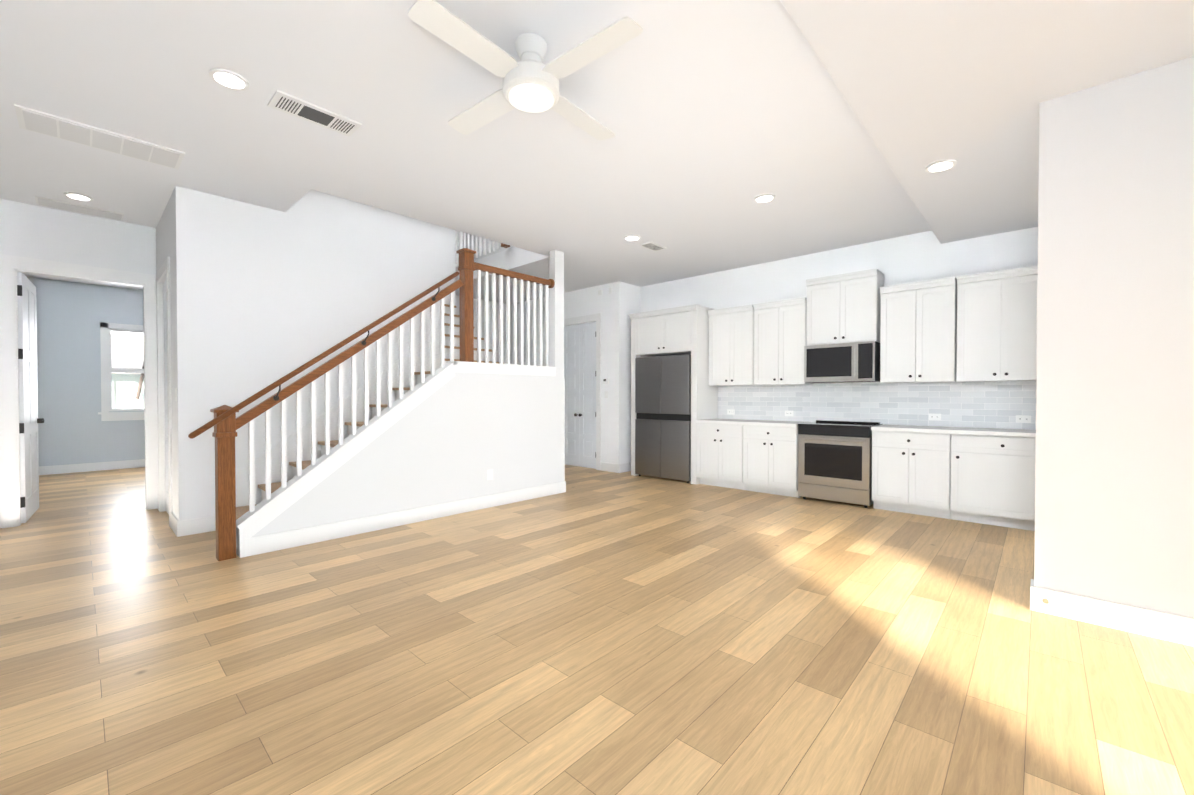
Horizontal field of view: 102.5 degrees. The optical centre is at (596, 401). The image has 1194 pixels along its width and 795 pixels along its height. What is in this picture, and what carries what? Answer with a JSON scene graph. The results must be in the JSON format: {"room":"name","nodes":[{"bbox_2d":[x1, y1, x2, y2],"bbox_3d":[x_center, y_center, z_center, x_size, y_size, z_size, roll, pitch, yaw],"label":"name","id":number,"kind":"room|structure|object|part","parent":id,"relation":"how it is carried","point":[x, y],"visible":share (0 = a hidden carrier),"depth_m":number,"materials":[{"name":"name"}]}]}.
{"room":"kitchen","nodes":[
{"label":"kitchen","id":0,"kind":"room"},
{"bbox_2d":[26,276,144,465],"bbox_3d":[-7.749,-0.419,8.995,0.120,3.150,3.810,1,1,43],"label":"wall","id":1,"kind":"structure","parent":0,"point":[73,428],"depth_m":7.96,"materials":[{"name":"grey paint"}]},
{"bbox_2d":[108,328,143,410],"bbox_3d":[-8.088,-0.554,8.605,0.030,1.430,0.960,1,1,43],"label":"window","id":2,"kind":"structure","parent":1,"relation":"in","point":[122,370],"depth_m":8.29,"materials":[{"name":"white"}]},
{"bbox_2d":[156,190,176,516],"bbox_3d":[-4.363,-0.369,4.940,1.480,3.150,0.120,1,1,43],"label":"wall","id":3,"kind":"structure","parent":0,"point":[165,238],"depth_m":4.55,"materials":[{"name":"white paint"}]},
{"bbox_2d":[152,257,172,527],"bbox_3d":[-4.476,-0.094,4.954,1.020,2.600,0.018,1,1,43],"label":"door frame","id":4,"kind":"structure","parent":3,"relation":"attached to","point":[157,288],"depth_m":5.23,"materials":[{"name":"white wood"}]},
{"bbox_2d":[163,281,168,513],"bbox_3d":[-4.438,-0.043,4.996,0.780,2.480,0.035,1,1,43],"label":"hall door","id":5,"kind":"structure","parent":3,"relation":"in","point":[166,396],"depth_m":5.17,"materials":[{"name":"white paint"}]},
{"bbox_2d":[0,199,455,513],"bbox_3d":[-4.108,-1.537,6.352,0.156,5.450,4.900,1,1,43],"label":"wall","id":6,"kind":"structure","parent":0,"point":[38,232],"depth_m":4.97,"materials":[{"name":"white paint"}]},
{"bbox_2d":[17,272,43,522],"bbox_3d":[-5.953,-0.043,5.056,0.936,2.475,0.145,1,1,43],"label":"open bedroom door","id":7,"kind":"structure","parent":6,"relation":"in","point":[29,420],"depth_m":4.93,"materials":[{"name":"white paint"}]},
{"bbox_2d":[0,254,155,527],"bbox_3d":[-5.366,-0.105,5.025,0.138,2.620,1.118,1,1,43],"label":"door frame","id":8,"kind":"structure","parent":6,"relation":"attached to","point":[152,415],"depth_m":4.73,"materials":[{"name":"white wood"}]},
{"bbox_2d":[174,186,440,520],"bbox_3d":[-2.937,-1.749,5.285,0.120,5.900,2.590,1,1,43],"label":"wall","id":9,"kind":"structure","parent":0,"point":[265,297],"depth_m":4.85,"materials":[{"name":"white paint"}]},
{"bbox_2d":[236,250,563,556],"bbox_3d":[-1.661,-0.371,5.061,0.120,3.150,3.490,1,1,43],"label":"wall","id":10,"kind":"structure","parent":0,"point":[457,436],"depth_m":5.19,"materials":[{"name":"white paint"}]},
{"bbox_2d":[235,356,555,540],"bbox_3d":[-1.723,0.340,5.004,0.160,1.550,3.350,1,1,43],"label":"trim","id":11,"kind":"structure","parent":10,"relation":"attached to","point":[264,513],"depth_m":4.79,"materials":[{"name":"white wood"}]},
{"bbox_2d":[487,469,492,479],"bbox_3d":[-1.217,0.829,5.461,0.009,0.118,0.075,1,1,43],"label":"outlet","id":12,"kind":"object","parent":10,"relation":"attached to","point":[489,472],"depth_m":5.46,"materials":[{"name":"white plastic"}]},
{"bbox_2d":[0,0,931,303],"bbox_3d":[-3.342,-2.109,6.139,11.600,0.300,9.600,1,1,43],"label":"ceiling","id":13,"kind":"structure","parent":0,"point":[716,116],"depth_m":3.39,"materials":[{"name":"white paint"}]},
{"bbox_2d":[64,192,92,201],"bbox_3d":[-4.886,-1.933,4.518,0.190,0.014,0.190,1,1,43],"label":"recessed light","id":14,"kind":"object","parent":13,"relation":"in","point":[78,196],"visible":1,"depth_m":4.50,"materials":[{"name":"white plastic"}]},
{"bbox_2d":[35,196,123,220],"bbox_3d":[-5.156,-1.935,4.795,0.284,0.016,0.597,1,1,43],"label":"ceiling vent","id":15,"kind":"object","parent":13,"relation":"in","point":[39,200],"depth_m":4.79,"materials":[{"name":"white plastic"}]},
{"bbox_2d":[14,104,184,169],"bbox_3d":[-3.590,-1.919,3.509,0.410,0.016,0.838,1,1,43],"label":"ceiling vent","id":16,"kind":"object","parent":13,"relation":"in","point":[40,122],"depth_m":3.46,"materials":[{"name":"white plastic"}]},
{"bbox_2d":[209,68,248,90],"bbox_3d":[-2.182,-1.912,2.846,0.190,0.014,0.190,1,1,43],"label":"recessed light","id":17,"kind":"object","parent":13,"relation":"in","point":[229,79],"visible":0.96,"depth_m":2.83,"materials":[{"name":"white plastic"}]},
{"bbox_2d":[267,90,361,136],"bbox_3d":[-1.868,-1.915,3.188,0.240,0.016,0.502,1,1,43],"label":"ceiling vent","id":18,"kind":"object","parent":13,"relation":"in","point":[281,101],"depth_m":3.18,"materials":[{"name":"white plastic"}]},
{"bbox_2d":[408,0,642,139],"bbox_3d":[-0.353,-1.769,2.571,1.040,0.292,1.040,0,1,-6],"label":"ceiling fan","id":19,"kind":"object","parent":13,"relation":"hanging from","point":[530,82],"visible":1,"depth_m":2.44,"materials":[{"name":"white"}]},
{"bbox_3d":[-0.353,-1.773,2.571,0.300,0.285,0.300,1,1,43],"label":"motor","id":20,"kind":"part","parent":19,"relation":"part of","materials":[{"name":"white"}]},
{"bbox_2d":[624,235,639,240],"bbox_3d":[0.419,-1.947,5.698,0.190,0.014,0.190,1,1,43],"label":"recessed light","id":21,"kind":"object","parent":13,"relation":"in","point":[632,237],"visible":0.98,"depth_m":5.68,"materials":[{"name":"white plastic"}]},
{"bbox_2d":[754,194,774,202],"bbox_3d":[1.595,-1.933,4.555,0.190,0.014,0.190,1,1,43],"label":"recessed light","id":22,"kind":"object","parent":13,"relation":"in","point":[763,198],"visible":0.92,"depth_m":4.54,"materials":[{"name":"white plastic"}]},
{"bbox_2d":[456,231,513,266],"bbox_3d":[-2.651,-3.545,7.036,3.970,2.550,4.120,1,1,43],"label":"wall","id":23,"kind":"structure","parent":0,"point":[488,254],"depth_m":9.15,"materials":[{"name":"white paint"}]},
{"bbox_2d":[455,260,564,480],"bbox_3d":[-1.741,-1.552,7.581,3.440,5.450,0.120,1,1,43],"label":"wall","id":24,"kind":"structure","parent":0,"point":[456,297],"depth_m":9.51,"materials":[{"name":"white paint"}]},
{"bbox_2d":[510,281,623,463],"bbox_3d":[-0.678,-0.418,8.927,2.950,3.150,0.120,1,1,43],"label":"wall","id":25,"kind":"structure","parent":0,"point":[591,301],"depth_m":8.07,"materials":[{"name":"white paint"}]},
{"bbox_2d":[564,322,595,468],"bbox_3d":[-0.318,-0.114,8.539,0.859,2.535,0.095,1,1,43],"label":"double pantry door","id":26,"kind":"structure","parent":25,"relation":"in","point":[580,385],"depth_m":8.53,"materials":[{"name":"white paint"}]},
{"bbox_2d":[564,314,600,469],"bbox_3d":[-0.336,-0.173,8.519,1.090,2.670,0.018,1,1,43],"label":"door frame","id":27,"kind":"structure","parent":25,"relation":"attached to","point":[594,317],"depth_m":8.18,"materials":[{"name":"white wood"}]},
{"bbox_2d":[603,378,608,383],"bbox_3d":[0.150,-0.348,8.063,0.120,0.090,0.023,1,1,43],"label":"outlet","id":28,"kind":"object","parent":25,"relation":"attached to","point":[605,381],"depth_m":8.04,"materials":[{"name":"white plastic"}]},
{"bbox_2d":[0,464,1193,794],"bbox_3d":[-0.884,1.278,3.905,18.300,0.120,9.600,1,1,43],"label":"floor","id":29,"kind":"structure","parent":0,"point":[592,632],"depth_m":2.30,"materials":[{"name":"beige wood"}]},
{"bbox_2d":[261,306,491,500],"bbox_3d":[-2.656,-0.157,5.950,2.540,2.700,3.218,1,1,43],"label":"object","id":30,"kind":"object","parent":29,"relation":"on","point":[447,339],"visible":0.04,"depth_m":6.83,"materials":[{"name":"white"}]},
{"bbox_2d":[236,304,503,519],"bbox_3d":[-2.667,-0.254,5.938,2.540,2.565,3.248,1,1,43],"label":"stair","id":31,"kind":"structure","parent":30,"relation":"on","point":[241,511],"depth_m":5.08,"materials":[{"name":"grey wood"}]},
{"bbox_2d":[188,270,463,441],"bbox_3d":[-2.209,-0.552,4.265,0.055,1.619,2.202,1,1,43],"label":"stair railing","id":32,"kind":"object","parent":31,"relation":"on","point":[225,422],"depth_m":4.42,"materials":[{"name":"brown wood"}]},
{"bbox_2d":[215,242,554,560],"bbox_3d":[-1.764,-0.244,4.945,0.090,2.900,3.480,1,1,43],"label":"stair railing","id":33,"kind":"object","parent":31,"relation":"on","point":[225,481],"depth_m":5.26,"materials":[{"name":"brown wood"}]},
{"bbox_3d":[-2.618,-1.585,5.875,2.650,3.581,3.534,1,1,43],"label":"handrail","id":34,"kind":"part","parent":33,"relation":"part of","materials":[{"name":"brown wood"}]},
{"bbox_2d":[455,230,509,249],"bbox_3d":[-1.863,-2.836,7.500,1.530,1.120,0.099,1,1,43],"label":"stair railing","id":35,"kind":"object","parent":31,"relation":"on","point":[456,232],"depth_m":7.53,"materials":[{"name":"white wood"}]},
{"bbox_2d":[635,354,690,482],"bbox_3d":[1.169,0.242,7.455,0.980,1.865,0.623,1,1,43],"label":"refrigerator","id":36,"kind":"object","parent":29,"relation":"on","point":[663,419],"visible":0.77,"depth_m":7.20,"materials":[{"name":"silver metal"}]},
{"bbox_2d":[629,304,717,484],"bbox_3d":[1.176,-0.108,7.458,1.224,2.565,0.658,1,1,43],"label":"tall cabinet","id":37,"kind":"object","parent":29,"relation":"on","point":[682,330],"visible":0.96,"depth_m":7.07,"materials":[{"name":"white wood"}]},
{"bbox_2d":[697,423,748,490],"bbox_3d":[1.908,0.740,6.804,0.767,0.884,0.608,1,1,43],"label":"base cabinet","id":38,"kind":"object","parent":29,"relation":"on","point":[722,449],"depth_m":6.57,"materials":[{"name":"white wood"}]},
{"bbox_2d":[749,425,801,497],"bbox_3d":[2.376,0.746,6.371,0.767,0.884,0.608,1,1,43],"label":"base cabinet","id":39,"kind":"object","parent":29,"relation":"on","point":[773,450],"depth_m":6.09,"materials":[{"name":"white wood"}]},
{"bbox_2d":[798,420,882,507],"bbox_3d":[2.936,0.720,5.807,0.780,0.950,0.668,1,1,43],"label":"range oven","id":40,"kind":"object","parent":29,"relation":"on","point":[834,460],"visible":0.88,"depth_m":5.59,"materials":[{"name":"silver metal"}]},
{"bbox_2d":[872,430,960,520],"bbox_3d":[3.542,0.759,5.291,0.772,0.884,0.608,1,1,43],"label":"base cabinet","id":41,"kind":"object","parent":29,"relation":"on","point":[919,473],"depth_m":5.05,"materials":[{"name":"white wood"}]},
{"bbox_2d":[961,434,1035,530],"bbox_3d":[4.075,0.765,4.797,0.939,0.884,0.608,1,1,43],"label":"base cabinet","id":42,"kind":"object","parent":29,"relation":"on","point":[986,479],"depth_m":4.60,"materials":[{"name":"white wood"}]},
{"bbox_2d":[696,419,1035,436],"bbox_3d":[3.277,0.293,5.517,4.522,0.038,0.628,1,1,43],"label":"countertop","id":43,"kind":"structure","parent":42,"relation":"on","point":[973,431],"depth_m":5.12,"materials":[{"name":"white stone"}]},
{"bbox_2d":[624,283,639,463],"bbox_3d":[0.595,-0.410,8.219,0.120,3.150,0.570,1,1,43],"label":"wall","id":44,"kind":"structure","parent":0,"point":[631,299],"depth_m":8.05,"materials":[{"name":"white paint"}]},
{"bbox_2d":[640,227,1037,429],"bbox_3d":[4.780,-0.366,4.650,10.870,3.150,0.120,1,1,43],"label":"wall","id":45,"kind":"structure","parent":0,"point":[919,257],"depth_m":5.98,"materials":[{"name":"white paint"}]},
{"bbox_2d":[727,409,734,414],"bbox_3d":[1.992,0.149,7.130,0.118,0.075,0.010,1,1,43],"label":"outlet","id":46,"kind":"object","parent":45,"relation":"attached to","point":[729,411],"depth_m":7.12,"materials":[{"name":"white plastic"}]},
{"bbox_2d":[708,303,759,385],"bbox_3d":[2.024,-0.781,6.889,0.757,1.085,0.328,1,1,43],"label":"upper cabinet","id":47,"kind":"object","parent":45,"relation":"attached to","point":[734,332],"depth_m":6.75,"materials":[{"name":"white wood"}]},
{"bbox_2d":[760,298,813,384],"bbox_3d":[2.479,-0.776,6.468,0.762,1.085,0.328,1,1,43],"label":"upper cabinet","id":48,"kind":"object","parent":45,"relation":"attached to","point":[783,325],"depth_m":6.28,"materials":[{"name":"white wood"}]},
{"bbox_2d":[785,411,793,415],"bbox_3d":[2.623,0.156,6.545,0.118,0.075,0.010,1,1,43],"label":"outlet","id":49,"kind":"object","parent":45,"relation":"attached to","point":[787,413],"depth_m":6.54,"materials":[{"name":"white plastic"}]},
{"bbox_2d":[804,268,883,345],"bbox_3d":[3.056,-1.122,5.929,0.790,0.820,0.328,1,1,43],"label":"upper cabinet","id":50,"kind":"object","parent":45,"relation":"attached to","point":[843,308],"depth_m":5.77,"materials":[{"name":"white wood"}]},
{"bbox_2d":[804,341,879,382],"bbox_3d":[3.015,-0.473,5.889,0.785,0.455,0.453,1,1,43],"label":"microwave","id":51,"kind":"object","parent":50,"relation":"attached to","point":[846,362],"visible":0.98,"depth_m":5.72,"materials":[{"name":"silver metal"}]},
{"bbox_2d":[718,381,1035,428],"bbox_3d":[3.496,0.023,5.750,4.522,0.491,0.013,1,1,43],"label":"tile backsplash","id":52,"kind":"structure","parent":45,"relation":"attached to","point":[983,404],"depth_m":5.71,"materials":[{"name":"white tile"}]},
{"bbox_2d":[880,275,967,382],"bbox_3d":[3.655,-0.763,5.379,0.772,1.085,0.328,1,1,43],"label":"upper cabinet","id":53,"kind":"object","parent":45,"relation":"attached to","point":[922,323],"depth_m":5.24,"materials":[{"name":"white wood"}]},
{"bbox_2d":[928,413,940,419],"bbox_3d":[3.827,0.170,5.431,0.118,0.075,0.010,1,1,43],"label":"outlet","id":54,"kind":"object","parent":45,"relation":"attached to","point":[931,416],"depth_m":5.43,"materials":[{"name":"white plastic"}]},
{"bbox_2d":[964,266,1037,381],"bbox_3d":[4.155,-0.757,4.916,0.869,1.085,0.328,1,1,43],"label":"upper cabinet","id":55,"kind":"object","parent":45,"relation":"attached to","point":[981,327],"depth_m":4.79,"materials":[{"name":"white wood"}]},
{"bbox_2d":[1016,415,1030,422],"bbox_3d":[4.377,0.176,4.922,0.118,0.075,0.010,1,1,43],"label":"outlet","id":56,"kind":"object","parent":45,"relation":"attached to","point":[1023,418],"depth_m":4.92,"materials":[{"name":"white plastic"}]},
{"bbox_2d":[781,0,1193,243],"bbox_3d":[3.372,-1.948,-0.076,6.700,0.470,9.600,1,1,43],"label":"ceiling soffit","id":57,"kind":"structure","parent":0,"point":[968,86],"depth_m":2.52,"materials":[{"name":"white paint"}]},
{"bbox_2d":[925,159,956,172],"bbox_3d":[2.553,-1.751,3.561,0.190,0.014,0.190,1,1,43],"label":"recessed light","id":58,"kind":"object","parent":57,"relation":"attached to","point":[940,166],"visible":0.98,"depth_m":3.54,"materials":[{"name":"white plastic"}]},
{"bbox_2d":[1034,56,1193,617],"bbox_3d":[4.720,-0.235,0.945,5.680,2.980,0.140,1,1,43],"label":"wall","id":59,"kind":"structure","parent":0,"point":[1114,489],"depth_m":2.60,"materials":[{"name":"white paint"}]},
{"bbox_2d":[0,459,1193,645],"bbox_3d":[-0.181,1.144,4.294,17.400,0.140,7.170,1,1,43],"label":"baseboard","id":60,"kind":"structure","parent":59,"relation":"attached to","point":[1152,623],"depth_m":4.08,"materials":[{"name":"white wood"}]},
{"bbox_2d":[1042,597,1048,603],"bbox_3d":[2.598,1.147,2.776,0.027,0.028,0.050,1,1,43],"label":"doorstop","id":61,"kind":"object","parent":59,"relation":"attached to","point":[1045,600],"visible":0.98,"depth_m":2.76,"materials":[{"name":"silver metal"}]},
{"label":"outside","id":62,"kind":"structure","parent":0,"visible":0},
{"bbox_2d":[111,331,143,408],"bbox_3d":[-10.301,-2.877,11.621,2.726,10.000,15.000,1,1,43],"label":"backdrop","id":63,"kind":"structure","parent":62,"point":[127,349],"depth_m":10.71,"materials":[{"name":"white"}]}
]}

